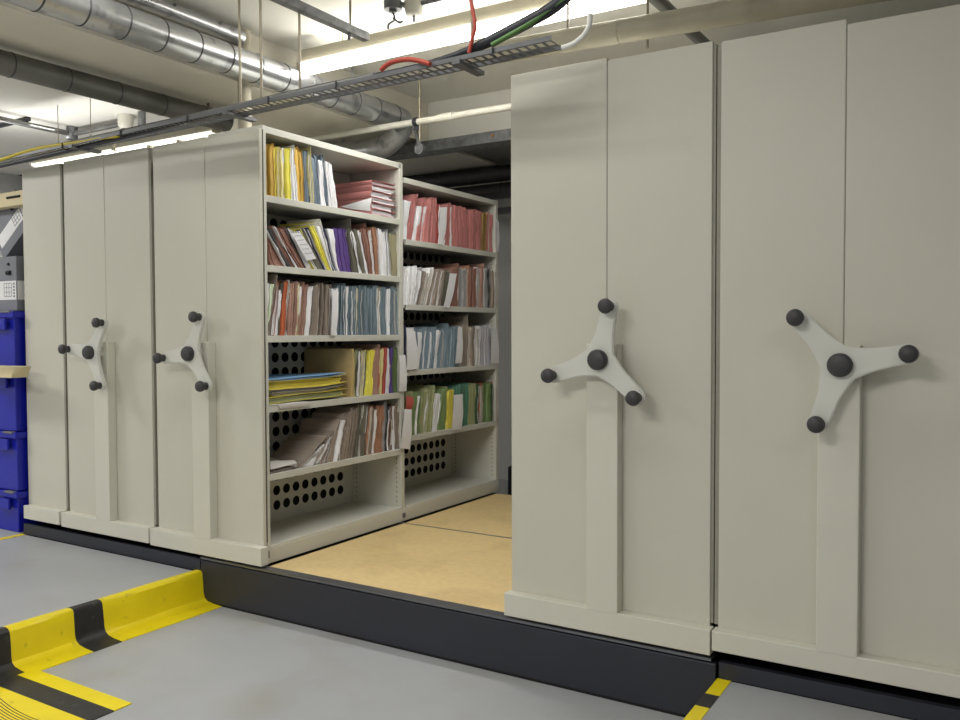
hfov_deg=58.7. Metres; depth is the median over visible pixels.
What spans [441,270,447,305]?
folder
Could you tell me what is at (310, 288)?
sheaf
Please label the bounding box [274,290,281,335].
sheaf
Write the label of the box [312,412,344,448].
folder
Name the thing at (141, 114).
conduit
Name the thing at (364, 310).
folder
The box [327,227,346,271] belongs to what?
folder
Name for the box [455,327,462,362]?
paper slip
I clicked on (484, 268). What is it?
folder
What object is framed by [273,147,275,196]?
folder
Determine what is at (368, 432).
folder
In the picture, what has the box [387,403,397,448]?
folder
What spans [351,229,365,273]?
folder
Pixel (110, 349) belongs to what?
shelving unit
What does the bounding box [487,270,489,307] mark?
folder
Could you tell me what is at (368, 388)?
folder
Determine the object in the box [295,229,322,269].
folder
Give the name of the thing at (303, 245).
paper slip
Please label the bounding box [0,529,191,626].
floor
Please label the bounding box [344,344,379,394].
folder
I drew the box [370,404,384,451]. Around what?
folder
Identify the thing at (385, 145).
duct elbow
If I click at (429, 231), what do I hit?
folder
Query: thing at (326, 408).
folder
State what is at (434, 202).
folder
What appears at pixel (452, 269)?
folder
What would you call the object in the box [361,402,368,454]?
folder
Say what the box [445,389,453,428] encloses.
folder
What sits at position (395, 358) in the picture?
folder
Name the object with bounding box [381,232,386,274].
sheaf
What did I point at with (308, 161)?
folder
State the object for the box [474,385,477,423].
folder
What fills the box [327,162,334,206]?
sheaf
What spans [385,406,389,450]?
folder
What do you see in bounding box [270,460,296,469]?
paper sheet
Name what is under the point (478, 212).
folder
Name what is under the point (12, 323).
crate
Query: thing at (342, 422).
sheaf
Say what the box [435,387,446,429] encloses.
folder
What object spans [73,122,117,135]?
conduit
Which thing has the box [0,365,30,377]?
shelf board
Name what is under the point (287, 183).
folder
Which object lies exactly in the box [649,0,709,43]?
pipe
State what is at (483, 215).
folder
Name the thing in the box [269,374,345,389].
folder
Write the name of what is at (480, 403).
folder
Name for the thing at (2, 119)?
conduit
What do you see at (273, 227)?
sheaf
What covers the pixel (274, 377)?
folder
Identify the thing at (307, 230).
folder
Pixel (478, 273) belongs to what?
folder
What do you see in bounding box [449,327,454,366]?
folder
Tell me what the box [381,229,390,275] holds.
folder
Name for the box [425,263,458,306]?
folder
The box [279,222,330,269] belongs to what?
folder
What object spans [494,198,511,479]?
wall
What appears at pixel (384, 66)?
cable
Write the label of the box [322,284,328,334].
folder
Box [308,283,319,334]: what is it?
folder
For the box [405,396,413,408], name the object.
tab
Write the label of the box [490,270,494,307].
folder
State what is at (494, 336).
paper slip
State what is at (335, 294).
paper slip
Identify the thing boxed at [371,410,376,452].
sheaf
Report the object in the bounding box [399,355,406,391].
paper slip
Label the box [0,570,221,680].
trim
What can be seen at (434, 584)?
platform
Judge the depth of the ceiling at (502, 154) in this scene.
6.97 m
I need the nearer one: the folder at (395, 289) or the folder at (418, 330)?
the folder at (395, 289)
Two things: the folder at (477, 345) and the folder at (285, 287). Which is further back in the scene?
the folder at (477, 345)
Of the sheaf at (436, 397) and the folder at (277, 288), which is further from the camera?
the sheaf at (436, 397)
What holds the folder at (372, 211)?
on the shelving unit at (218, 430)
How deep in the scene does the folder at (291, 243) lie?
4.53 m
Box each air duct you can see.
[0,0,404,128]
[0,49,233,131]
[403,164,510,187]
[448,182,510,199]
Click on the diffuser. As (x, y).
(81, 154)
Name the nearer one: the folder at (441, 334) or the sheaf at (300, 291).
the sheaf at (300, 291)
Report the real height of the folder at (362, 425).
0.302 m
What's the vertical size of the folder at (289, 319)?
0.283 m
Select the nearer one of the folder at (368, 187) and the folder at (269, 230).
the folder at (269, 230)
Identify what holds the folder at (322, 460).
on the shelving unit at (218, 430)
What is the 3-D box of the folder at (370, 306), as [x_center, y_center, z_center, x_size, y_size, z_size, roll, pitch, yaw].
[-0.759,-0.293,5.157,0.282,0.283,0.029,1,2,32]
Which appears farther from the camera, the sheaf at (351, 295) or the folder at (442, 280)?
the folder at (442, 280)
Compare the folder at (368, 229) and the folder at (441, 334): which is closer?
the folder at (368, 229)
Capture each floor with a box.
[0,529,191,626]
[42,479,683,719]
[701,682,909,719]
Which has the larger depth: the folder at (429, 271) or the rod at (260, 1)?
the folder at (429, 271)
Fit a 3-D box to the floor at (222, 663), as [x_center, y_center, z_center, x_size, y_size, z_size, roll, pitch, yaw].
[0.222,1.436,1.903,9.040,0.135,11.200,1,2,32]
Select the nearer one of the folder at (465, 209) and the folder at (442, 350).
the folder at (442, 350)
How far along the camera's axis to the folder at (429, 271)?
5.61 m
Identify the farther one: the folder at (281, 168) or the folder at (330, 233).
the folder at (330, 233)
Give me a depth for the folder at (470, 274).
6.03 m
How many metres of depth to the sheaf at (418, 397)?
5.51 m
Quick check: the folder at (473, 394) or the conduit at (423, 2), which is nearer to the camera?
the conduit at (423, 2)
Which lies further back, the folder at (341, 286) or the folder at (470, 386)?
the folder at (470, 386)
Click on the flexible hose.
(585, 32)
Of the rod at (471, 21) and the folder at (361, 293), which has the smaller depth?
the rod at (471, 21)
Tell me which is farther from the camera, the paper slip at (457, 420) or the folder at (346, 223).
the paper slip at (457, 420)
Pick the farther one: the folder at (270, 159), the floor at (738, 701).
the folder at (270, 159)
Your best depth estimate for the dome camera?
6.76 m
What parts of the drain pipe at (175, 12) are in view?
drop leg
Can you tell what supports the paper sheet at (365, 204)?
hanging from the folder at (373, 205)
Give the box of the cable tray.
[0,35,563,163]
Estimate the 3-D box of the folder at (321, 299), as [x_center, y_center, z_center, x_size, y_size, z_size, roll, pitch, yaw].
[-1.002,-0.286,4.794,0.303,0.294,0.043,1,2,32]
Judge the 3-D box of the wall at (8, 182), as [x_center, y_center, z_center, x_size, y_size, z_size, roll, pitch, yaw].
[-7.043,-0.318,6.327,0.100,3.200,11.200,1,2,32]
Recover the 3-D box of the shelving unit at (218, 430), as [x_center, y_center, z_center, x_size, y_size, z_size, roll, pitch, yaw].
[-0.863,-0.107,5.464,0.861,2.237,2.542,1,2,32]
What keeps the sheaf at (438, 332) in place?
on the shelving unit at (218, 430)
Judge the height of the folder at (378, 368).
0.280 m
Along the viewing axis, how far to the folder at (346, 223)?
4.94 m
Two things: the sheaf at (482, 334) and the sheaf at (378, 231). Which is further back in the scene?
the sheaf at (482, 334)
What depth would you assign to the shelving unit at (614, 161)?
3.28 m
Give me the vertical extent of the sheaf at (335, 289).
0.264 m
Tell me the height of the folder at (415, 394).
0.275 m
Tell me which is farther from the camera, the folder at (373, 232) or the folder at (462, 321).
the folder at (462, 321)
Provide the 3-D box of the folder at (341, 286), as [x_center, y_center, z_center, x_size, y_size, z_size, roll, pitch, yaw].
[-0.892,-0.287,4.943,0.246,0.285,0.032,1,2,32]
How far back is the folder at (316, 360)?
5.01 m
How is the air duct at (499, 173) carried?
attached to the ceiling at (502, 154)
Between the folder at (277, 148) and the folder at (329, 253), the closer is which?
the folder at (277, 148)
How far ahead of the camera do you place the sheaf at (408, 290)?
5.42 m
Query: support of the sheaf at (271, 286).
on the shelving unit at (218, 430)
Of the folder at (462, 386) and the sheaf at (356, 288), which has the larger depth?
the folder at (462, 386)
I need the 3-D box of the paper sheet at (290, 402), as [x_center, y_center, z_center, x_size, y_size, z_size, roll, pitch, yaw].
[-1.084,0.227,4.558,0.206,0.006,0.300,1,2,32]
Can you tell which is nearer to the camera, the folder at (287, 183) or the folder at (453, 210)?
the folder at (287, 183)
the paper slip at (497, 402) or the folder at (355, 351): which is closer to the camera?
the folder at (355, 351)
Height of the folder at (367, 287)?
0.289 m
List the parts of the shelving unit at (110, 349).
knob, panel, knob, knob, panel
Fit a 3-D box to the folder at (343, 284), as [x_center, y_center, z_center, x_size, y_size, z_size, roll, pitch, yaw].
[-0.894,-0.293,4.963,0.285,0.296,0.021,1,2,32]
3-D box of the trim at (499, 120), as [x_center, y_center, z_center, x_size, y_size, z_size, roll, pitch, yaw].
[2.831,-1.745,4.569,7.490,0.300,0.135,1,2,32]
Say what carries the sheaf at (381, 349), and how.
on the shelving unit at (218, 430)
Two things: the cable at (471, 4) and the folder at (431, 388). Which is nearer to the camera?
the cable at (471, 4)
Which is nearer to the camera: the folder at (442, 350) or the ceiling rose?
the ceiling rose
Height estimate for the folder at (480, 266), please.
0.320 m
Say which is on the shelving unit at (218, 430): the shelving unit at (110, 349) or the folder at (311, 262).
the folder at (311, 262)
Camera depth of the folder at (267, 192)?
4.38 m
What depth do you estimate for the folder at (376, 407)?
5.17 m
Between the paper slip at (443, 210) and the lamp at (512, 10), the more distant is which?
the paper slip at (443, 210)
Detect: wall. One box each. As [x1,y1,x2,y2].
[0,173,21,256]
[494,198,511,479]
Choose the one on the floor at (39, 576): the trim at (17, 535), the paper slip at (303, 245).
the trim at (17, 535)
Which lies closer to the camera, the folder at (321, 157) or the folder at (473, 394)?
the folder at (321, 157)
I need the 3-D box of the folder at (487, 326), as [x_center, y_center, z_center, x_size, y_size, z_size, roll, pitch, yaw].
[-0.061,-0.115,6.315,0.281,0.295,0.075,1,2,32]
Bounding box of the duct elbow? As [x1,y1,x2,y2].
[336,107,412,158]
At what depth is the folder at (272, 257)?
4.42 m
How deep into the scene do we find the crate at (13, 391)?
5.43 m
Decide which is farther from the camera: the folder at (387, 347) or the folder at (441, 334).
the folder at (441, 334)
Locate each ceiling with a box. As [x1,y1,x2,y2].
[0,0,959,174]
[347,145,510,176]
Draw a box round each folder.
[266,144,268,194]
[267,143,274,195]
[267,225,294,266]
[267,228,290,266]
[267,238,283,265]
[267,274,277,335]
[269,372,344,380]
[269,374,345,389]
[269,382,342,393]
[269,387,338,396]
[269,388,345,403]
[269,435,323,467]
[270,466,296,473]
[271,281,278,335]
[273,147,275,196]
[275,147,277,195]
[275,226,303,267]
[276,146,279,196]
[276,228,300,267]
[277,280,289,335]
[277,282,283,335]
[279,149,283,197]
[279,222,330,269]
[279,281,287,335]
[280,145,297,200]
[282,227,305,267]
[283,148,290,198]
[284,219,332,270]
[285,434,325,467]
[286,282,293,334]
[289,228,316,268]
[290,281,297,334]
[294,146,300,200]
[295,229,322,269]
[295,283,299,334]
[296,282,304,334]
[298,147,313,202]
[298,150,303,201]
[298,430,333,464]
[298,430,334,463]
[300,227,326,269]
[300,284,307,334]
[300,418,339,462]
[301,150,309,202]
[304,348,354,396]
[305,283,323,334]
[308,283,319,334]
[308,285,317,334]
[311,155,316,203]
[311,155,319,204]
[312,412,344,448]
[314,411,346,459]
[315,283,319,334]
[315,410,348,459]
[317,155,327,205]
[318,406,352,458]
[319,410,351,459]
[322,219,358,272]
[322,227,335,270]
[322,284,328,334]
[324,283,340,334]
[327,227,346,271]
[328,284,330,334]
[331,285,339,334]
[334,404,360,456]
[335,180,395,189]
[335,184,395,195]
[336,190,392,200]
[337,197,396,206]
[337,202,394,212]
[339,285,343,334]
[340,283,345,334]
[342,229,351,271]
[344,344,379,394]
[345,286,349,334]
[347,409,354,458]
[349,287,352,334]
[350,286,353,334]
[350,408,357,457]
[351,223,371,273]
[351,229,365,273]
[351,285,360,334]
[352,208,395,217]
[352,403,363,456]
[353,286,356,334]
[354,348,360,396]
[354,350,357,396]
[359,287,363,334]
[359,350,365,395]
[359,404,366,455]
[361,285,366,334]
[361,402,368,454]
[363,350,366,394]
[364,350,374,395]
[365,405,372,454]
[366,227,378,274]
[366,228,374,273]
[366,285,376,334]
[366,286,368,334]
[368,288,372,334]
[369,400,386,450]
[369,404,379,452]
[369,407,373,453]
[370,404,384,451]
[375,285,376,334]
[377,287,380,334]
[377,405,383,452]
[378,368,379,389]
[379,287,381,326]
[380,347,386,393]
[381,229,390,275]
[381,287,383,334]
[382,287,385,334]
[385,286,394,334]
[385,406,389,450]
[386,288,390,324]
[387,347,393,388]
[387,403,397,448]
[387,405,392,449]
[388,233,396,275]
[388,348,392,392]
[392,348,397,392]
[393,287,395,334]
[395,289,396,334]
[396,289,398,334]
[397,412,398,448]
[403,194,417,239]
[403,266,408,304]
[403,325,406,355]
[404,391,412,408]
[406,327,417,369]
[407,384,434,432]
[407,387,427,433]
[409,266,416,304]
[412,267,421,304]
[412,392,417,434]
[415,197,425,240]
[415,323,448,367]
[416,271,423,304]
[417,327,426,368]
[417,329,423,368]
[417,393,420,433]
[418,271,428,304]
[421,198,431,241]
[422,267,433,304]
[424,328,428,368]
[425,197,432,242]
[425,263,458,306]
[425,383,465,425]
[426,269,435,304]
[427,327,434,368]
[427,329,431,368]
[429,270,437,305]
[430,198,436,242]
[432,269,440,305]
[433,327,436,362]
[434,267,454,305]
[435,204,438,243]
[435,269,443,305]
[435,386,459,405]
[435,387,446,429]
[435,389,445,429]
[436,328,444,367]
[436,330,442,367]
[438,206,444,244]
[438,315,467,365]
[439,203,450,244]
[439,269,444,305]
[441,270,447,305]
[442,381,475,424]
[444,271,450,302]
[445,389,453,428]
[446,328,451,366]
[449,204,451,245]
[449,326,457,366]
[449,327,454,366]
[449,383,468,424]
[451,205,456,246]
[455,206,459,246]
[456,206,461,246]
[458,267,461,306]
[459,263,483,307]
[459,265,469,306]
[461,207,463,247]
[461,269,465,306]
[462,207,466,247]
[462,382,482,422]
[465,209,468,248]
[465,210,468,247]
[465,381,492,396]
[467,326,470,365]
[467,384,471,424]
[468,210,472,248]
[468,267,473,306]
[468,324,489,364]
[469,326,474,365]
[472,209,476,249]
[472,268,476,306]
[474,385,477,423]
[475,326,479,364]
[476,211,479,249]
[476,268,479,306]
[476,384,478,422]
[479,212,481,249]
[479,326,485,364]
[480,212,486,250]
[482,383,490,421]
[482,384,485,421]
[483,268,486,307]
[484,268,487,307]
[485,212,487,250]
[485,212,489,251]
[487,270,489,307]
[488,215,492,251]
[488,269,490,307]
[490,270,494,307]
[490,384,492,420]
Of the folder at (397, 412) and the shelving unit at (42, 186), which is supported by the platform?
the shelving unit at (42, 186)
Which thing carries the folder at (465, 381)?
on the shelving unit at (218, 430)
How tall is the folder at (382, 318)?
0.298 m
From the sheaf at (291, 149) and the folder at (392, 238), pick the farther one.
the folder at (392, 238)
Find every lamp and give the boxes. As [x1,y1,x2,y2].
[32,144,116,162]
[301,0,573,61]
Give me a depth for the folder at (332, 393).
4.64 m
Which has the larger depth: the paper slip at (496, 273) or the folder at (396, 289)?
the paper slip at (496, 273)
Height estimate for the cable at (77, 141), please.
0.051 m
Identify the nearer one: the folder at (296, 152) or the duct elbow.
the folder at (296, 152)
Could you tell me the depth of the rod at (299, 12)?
3.90 m
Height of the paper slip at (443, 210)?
0.258 m
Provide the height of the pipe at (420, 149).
0.562 m
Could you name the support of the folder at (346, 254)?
on the shelving unit at (218, 430)
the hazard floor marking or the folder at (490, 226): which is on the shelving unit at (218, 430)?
the folder at (490, 226)
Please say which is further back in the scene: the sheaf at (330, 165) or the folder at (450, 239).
the folder at (450, 239)
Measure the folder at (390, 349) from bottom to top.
0.279 m
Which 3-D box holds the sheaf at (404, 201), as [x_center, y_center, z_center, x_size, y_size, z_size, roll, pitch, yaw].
[-0.586,-0.884,5.433,0.279,0.246,0.037,1,2,32]
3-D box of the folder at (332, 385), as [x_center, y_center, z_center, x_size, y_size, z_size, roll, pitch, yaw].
[-1.066,0.148,4.733,0.312,0.031,0.578,1,2,32]
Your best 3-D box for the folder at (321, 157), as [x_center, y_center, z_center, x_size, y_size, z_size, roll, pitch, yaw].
[-0.973,-0.996,4.803,0.272,0.281,0.057,1,2,32]
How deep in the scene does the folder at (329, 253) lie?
4.78 m
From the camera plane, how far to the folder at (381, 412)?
5.18 m
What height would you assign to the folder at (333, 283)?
0.297 m
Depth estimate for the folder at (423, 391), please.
5.57 m
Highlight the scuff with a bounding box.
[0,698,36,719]
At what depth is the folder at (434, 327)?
5.68 m
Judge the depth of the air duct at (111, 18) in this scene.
4.36 m
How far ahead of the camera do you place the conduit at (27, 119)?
6.92 m
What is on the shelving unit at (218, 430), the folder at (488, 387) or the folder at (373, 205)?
the folder at (488, 387)
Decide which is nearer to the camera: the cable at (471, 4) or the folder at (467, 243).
the cable at (471, 4)
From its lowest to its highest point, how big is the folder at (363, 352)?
0.271 m
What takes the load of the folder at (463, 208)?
on the shelving unit at (218, 430)
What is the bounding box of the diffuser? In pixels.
[31,149,116,166]
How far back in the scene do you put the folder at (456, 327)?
5.87 m
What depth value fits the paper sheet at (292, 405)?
4.52 m
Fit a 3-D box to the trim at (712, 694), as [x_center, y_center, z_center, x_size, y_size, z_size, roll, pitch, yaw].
[0.578,1.256,2.588,0.049,0.177,1.150,1,2,32]
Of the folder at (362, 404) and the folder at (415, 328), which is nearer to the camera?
the folder at (362, 404)
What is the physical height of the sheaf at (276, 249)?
0.180 m
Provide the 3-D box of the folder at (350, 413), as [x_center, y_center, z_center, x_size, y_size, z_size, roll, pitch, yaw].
[-0.870,0.429,4.987,0.268,0.276,0.081,1,2,32]
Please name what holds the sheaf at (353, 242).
on the shelving unit at (218, 430)
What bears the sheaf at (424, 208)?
on the shelving unit at (218, 430)
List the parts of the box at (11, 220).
label panel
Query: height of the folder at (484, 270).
0.286 m
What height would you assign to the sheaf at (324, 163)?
0.249 m
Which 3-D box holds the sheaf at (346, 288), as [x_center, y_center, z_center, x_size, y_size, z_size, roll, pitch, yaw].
[-0.868,-0.284,4.971,0.251,0.277,0.020,1,2,32]
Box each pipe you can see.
[119,0,251,128]
[307,71,510,154]
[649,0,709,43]
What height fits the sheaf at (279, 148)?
0.264 m
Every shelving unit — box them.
[22,163,69,524]
[58,147,158,542]
[150,125,498,566]
[504,41,717,654]
[712,4,959,697]
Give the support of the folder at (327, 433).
on the shelving unit at (218, 430)
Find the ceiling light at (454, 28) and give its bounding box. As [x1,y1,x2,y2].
[297,0,645,76]
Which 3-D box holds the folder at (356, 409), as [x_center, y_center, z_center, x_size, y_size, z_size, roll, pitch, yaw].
[-0.844,0.423,5.038,0.278,0.285,0.068,1,2,32]
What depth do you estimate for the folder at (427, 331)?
5.60 m
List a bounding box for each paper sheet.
[269,401,306,404]
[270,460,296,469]
[279,402,309,408]
[341,198,371,210]
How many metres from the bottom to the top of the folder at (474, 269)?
0.279 m
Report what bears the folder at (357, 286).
on the shelving unit at (218, 430)
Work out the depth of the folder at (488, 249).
6.25 m
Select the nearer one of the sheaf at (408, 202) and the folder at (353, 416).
the folder at (353, 416)
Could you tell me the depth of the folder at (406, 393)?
5.41 m
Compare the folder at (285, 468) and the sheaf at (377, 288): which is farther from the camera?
the sheaf at (377, 288)
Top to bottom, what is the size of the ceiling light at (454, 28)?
0.222 m
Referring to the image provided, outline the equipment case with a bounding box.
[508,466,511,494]
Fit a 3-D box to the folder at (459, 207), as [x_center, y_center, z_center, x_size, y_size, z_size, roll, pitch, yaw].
[-0.255,-0.924,5.977,0.298,0.289,0.042,1,2,32]
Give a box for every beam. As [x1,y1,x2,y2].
[384,128,510,160]
[460,0,890,63]
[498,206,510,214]
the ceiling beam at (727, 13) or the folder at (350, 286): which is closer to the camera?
the ceiling beam at (727, 13)
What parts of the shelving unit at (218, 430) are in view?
knob, panel, knob, knob, panel, panel, shelf, shelf, panel, shelf, shelf, shelf, shelf, panel, shelf, panel, shelf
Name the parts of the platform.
rail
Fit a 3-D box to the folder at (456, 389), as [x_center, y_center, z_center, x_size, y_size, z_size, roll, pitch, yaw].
[-0.277,0.322,5.961,0.285,0.283,0.071,1,2,32]
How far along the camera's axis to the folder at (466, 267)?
6.02 m
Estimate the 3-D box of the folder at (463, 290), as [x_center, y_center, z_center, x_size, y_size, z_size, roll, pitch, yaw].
[-0.209,-0.505,6.020,0.248,0.265,0.044,1,2,32]
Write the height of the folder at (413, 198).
0.302 m
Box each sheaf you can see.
[267,232,285,266]
[268,284,273,322]
[272,226,297,267]
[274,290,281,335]
[279,148,284,197]
[285,228,307,267]
[290,148,294,199]
[290,230,310,268]
[299,287,301,313]
[301,418,345,460]
[302,441,329,466]
[304,286,312,334]
[317,160,325,205]
[323,161,330,206]
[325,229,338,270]
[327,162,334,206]
[329,164,336,207]
[330,288,337,334]
[344,287,347,334]
[350,231,361,272]
[356,288,357,321]
[357,230,367,273]
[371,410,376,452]
[376,228,383,274]
[376,288,377,334]
[379,348,383,393]
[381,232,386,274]
[385,289,389,334]
[385,348,389,393]
[391,406,394,449]
[403,200,406,238]
[403,266,411,303]
[403,267,404,303]
[404,201,410,238]
[406,328,413,369]
[412,206,421,239]
[414,396,419,433]
[417,332,421,367]
[420,206,425,240]
[423,393,427,425]
[431,393,438,431]
[433,330,440,367]
[436,394,440,430]
[474,327,476,364]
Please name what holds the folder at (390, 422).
on the shelving unit at (218, 430)
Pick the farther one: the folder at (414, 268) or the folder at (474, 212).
the folder at (474, 212)
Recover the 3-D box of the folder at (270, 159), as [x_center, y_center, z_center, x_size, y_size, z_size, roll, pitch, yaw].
[-1.180,-0.980,4.455,0.277,0.273,0.031,1,2,32]
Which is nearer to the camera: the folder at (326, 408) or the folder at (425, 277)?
the folder at (326, 408)
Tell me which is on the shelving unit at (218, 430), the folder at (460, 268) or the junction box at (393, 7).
the folder at (460, 268)
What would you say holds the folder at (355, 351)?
on the shelving unit at (218, 430)
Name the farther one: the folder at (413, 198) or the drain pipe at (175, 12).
the folder at (413, 198)
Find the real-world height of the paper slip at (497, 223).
0.248 m
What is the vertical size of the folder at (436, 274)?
0.236 m
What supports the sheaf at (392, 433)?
on the shelving unit at (218, 430)
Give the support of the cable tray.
hanging from the rod at (239, 5)
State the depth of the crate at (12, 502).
5.45 m
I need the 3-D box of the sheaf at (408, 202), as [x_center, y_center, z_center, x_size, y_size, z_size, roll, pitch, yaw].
[-0.556,-0.883,5.447,0.241,0.244,0.063,1,2,32]
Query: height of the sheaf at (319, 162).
0.246 m
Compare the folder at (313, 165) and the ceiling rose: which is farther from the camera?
the folder at (313, 165)
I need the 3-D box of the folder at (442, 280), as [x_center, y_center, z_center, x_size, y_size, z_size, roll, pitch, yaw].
[-0.374,-0.487,5.789,0.293,0.246,0.080,1,2,32]
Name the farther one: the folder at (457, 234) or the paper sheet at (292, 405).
the folder at (457, 234)
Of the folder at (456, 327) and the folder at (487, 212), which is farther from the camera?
the folder at (487, 212)
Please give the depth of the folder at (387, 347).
5.30 m
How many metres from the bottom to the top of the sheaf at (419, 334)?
0.240 m
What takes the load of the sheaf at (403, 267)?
on the shelving unit at (218, 430)
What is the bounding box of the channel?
[270,0,368,41]
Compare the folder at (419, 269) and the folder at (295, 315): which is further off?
the folder at (419, 269)
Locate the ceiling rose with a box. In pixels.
[404,0,423,21]
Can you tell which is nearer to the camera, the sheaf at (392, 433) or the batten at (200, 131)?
the sheaf at (392, 433)
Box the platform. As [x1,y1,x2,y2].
[24,493,959,719]
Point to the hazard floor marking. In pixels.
(37, 694)
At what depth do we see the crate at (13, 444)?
5.44 m
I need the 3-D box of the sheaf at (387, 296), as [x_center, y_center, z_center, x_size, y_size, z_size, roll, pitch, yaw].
[-0.683,-0.297,5.298,0.300,0.280,0.033,1,2,32]
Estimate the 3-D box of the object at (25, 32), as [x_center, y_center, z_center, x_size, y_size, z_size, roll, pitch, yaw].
[-2.733,-1.694,3.618,0.980,0.300,11.200,1,2,32]
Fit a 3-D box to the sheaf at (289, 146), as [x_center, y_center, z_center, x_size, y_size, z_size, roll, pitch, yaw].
[-1.096,-0.997,4.607,0.279,0.296,0.046,1,2,32]
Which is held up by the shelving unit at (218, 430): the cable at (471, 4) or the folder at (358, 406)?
the folder at (358, 406)
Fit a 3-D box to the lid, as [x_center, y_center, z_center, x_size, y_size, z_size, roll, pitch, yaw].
[-3.076,-1.053,5.793,0.690,0.093,0.419,1,2,32]
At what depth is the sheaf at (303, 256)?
4.61 m
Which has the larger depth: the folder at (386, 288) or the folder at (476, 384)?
the folder at (476, 384)
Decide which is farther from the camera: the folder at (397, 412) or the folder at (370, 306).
the folder at (397, 412)
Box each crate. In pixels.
[0,311,25,365]
[0,377,26,430]
[0,430,28,490]
[0,488,45,531]
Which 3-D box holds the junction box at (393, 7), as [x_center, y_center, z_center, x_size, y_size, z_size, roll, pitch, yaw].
[-0.442,-1.780,4.333,0.096,0.193,0.096,-1,2,-15]
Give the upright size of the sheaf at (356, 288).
0.281 m
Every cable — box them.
[0,0,570,167]
[0,136,119,161]
[379,57,431,71]
[467,0,476,52]
[491,0,564,46]
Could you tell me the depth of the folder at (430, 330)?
5.62 m
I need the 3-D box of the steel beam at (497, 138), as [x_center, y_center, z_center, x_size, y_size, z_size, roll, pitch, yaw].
[2.120,-1.534,4.813,6.950,0.077,0.160,1,2,32]
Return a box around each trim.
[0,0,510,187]
[0,534,24,539]
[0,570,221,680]
[428,89,510,139]
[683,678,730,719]
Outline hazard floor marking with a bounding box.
[0,669,131,719]
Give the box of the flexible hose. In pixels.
[561,13,592,50]
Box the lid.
[0,190,22,209]
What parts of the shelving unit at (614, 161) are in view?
knob, panel, knob, knob, panel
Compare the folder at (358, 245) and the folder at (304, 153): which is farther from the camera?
the folder at (358, 245)
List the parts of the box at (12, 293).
label panel, label panel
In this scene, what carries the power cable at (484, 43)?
on the cable tray
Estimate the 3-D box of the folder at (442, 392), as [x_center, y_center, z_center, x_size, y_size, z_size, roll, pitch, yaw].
[-0.359,0.331,5.812,0.253,0.274,0.085,1,2,32]
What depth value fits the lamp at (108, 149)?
6.34 m
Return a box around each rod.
[238,0,241,102]
[259,0,262,97]
[298,11,300,87]
[470,10,472,36]
[567,3,568,28]
[646,0,648,47]
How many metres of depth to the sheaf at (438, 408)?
5.72 m
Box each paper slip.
[291,233,315,259]
[331,291,338,335]
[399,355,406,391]
[400,409,411,448]
[406,329,417,369]
[438,207,446,243]
[444,273,456,307]
[451,394,462,429]
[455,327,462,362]
[491,329,498,362]
[494,272,498,305]
[495,387,498,421]
[496,219,498,251]
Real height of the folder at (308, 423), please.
0.232 m
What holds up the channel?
hanging from the ceiling at (19, 99)
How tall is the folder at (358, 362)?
0.283 m
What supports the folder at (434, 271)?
on the shelving unit at (218, 430)
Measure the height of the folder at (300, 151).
0.277 m
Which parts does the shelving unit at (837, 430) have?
panel, knob, knob, panel, knob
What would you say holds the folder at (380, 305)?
on the shelving unit at (218, 430)
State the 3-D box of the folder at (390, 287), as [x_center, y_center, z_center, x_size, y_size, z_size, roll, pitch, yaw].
[-0.636,-0.308,5.317,0.241,0.301,0.023,1,2,32]
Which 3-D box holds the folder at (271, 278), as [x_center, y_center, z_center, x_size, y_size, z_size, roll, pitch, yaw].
[-1.188,-0.291,4.480,0.283,0.325,0.075,1,2,32]
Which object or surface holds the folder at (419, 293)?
on the shelving unit at (218, 430)
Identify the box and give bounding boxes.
[0,190,23,256]
[0,256,24,310]
[66,126,77,139]
[384,0,402,28]
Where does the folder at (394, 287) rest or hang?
on the shelving unit at (218, 430)
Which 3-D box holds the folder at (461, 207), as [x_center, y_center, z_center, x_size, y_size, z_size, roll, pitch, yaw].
[-0.234,-0.922,5.998,0.262,0.283,0.040,1,2,32]
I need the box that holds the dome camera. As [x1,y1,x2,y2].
[117,113,133,128]
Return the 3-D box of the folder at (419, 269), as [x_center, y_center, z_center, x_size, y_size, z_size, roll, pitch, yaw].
[-0.514,-0.478,5.557,0.282,0.245,0.101,1,2,32]
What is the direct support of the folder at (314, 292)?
on the shelving unit at (218, 430)
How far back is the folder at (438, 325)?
5.79 m
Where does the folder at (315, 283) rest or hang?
on the shelving unit at (218, 430)
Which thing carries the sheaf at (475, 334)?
on the shelving unit at (218, 430)
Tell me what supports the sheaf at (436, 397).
on the shelving unit at (218, 430)
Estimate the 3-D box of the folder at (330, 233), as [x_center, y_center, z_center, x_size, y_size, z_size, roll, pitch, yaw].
[-0.930,-0.619,4.860,0.258,0.232,0.100,1,2,32]
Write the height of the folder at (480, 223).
0.284 m
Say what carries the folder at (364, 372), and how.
on the shelving unit at (218, 430)
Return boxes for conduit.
[0,73,375,157]
[0,116,68,135]
[0,117,30,127]
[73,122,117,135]
[138,111,145,124]
[421,0,442,5]
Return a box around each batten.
[29,98,116,166]
[113,126,220,151]
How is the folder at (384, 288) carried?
on the shelving unit at (218, 430)
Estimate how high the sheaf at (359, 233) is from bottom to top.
0.248 m
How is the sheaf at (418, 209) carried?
on the shelving unit at (218, 430)
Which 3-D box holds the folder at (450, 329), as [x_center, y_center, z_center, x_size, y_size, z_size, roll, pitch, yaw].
[-0.313,-0.085,5.873,0.253,0.267,0.062,1,2,32]

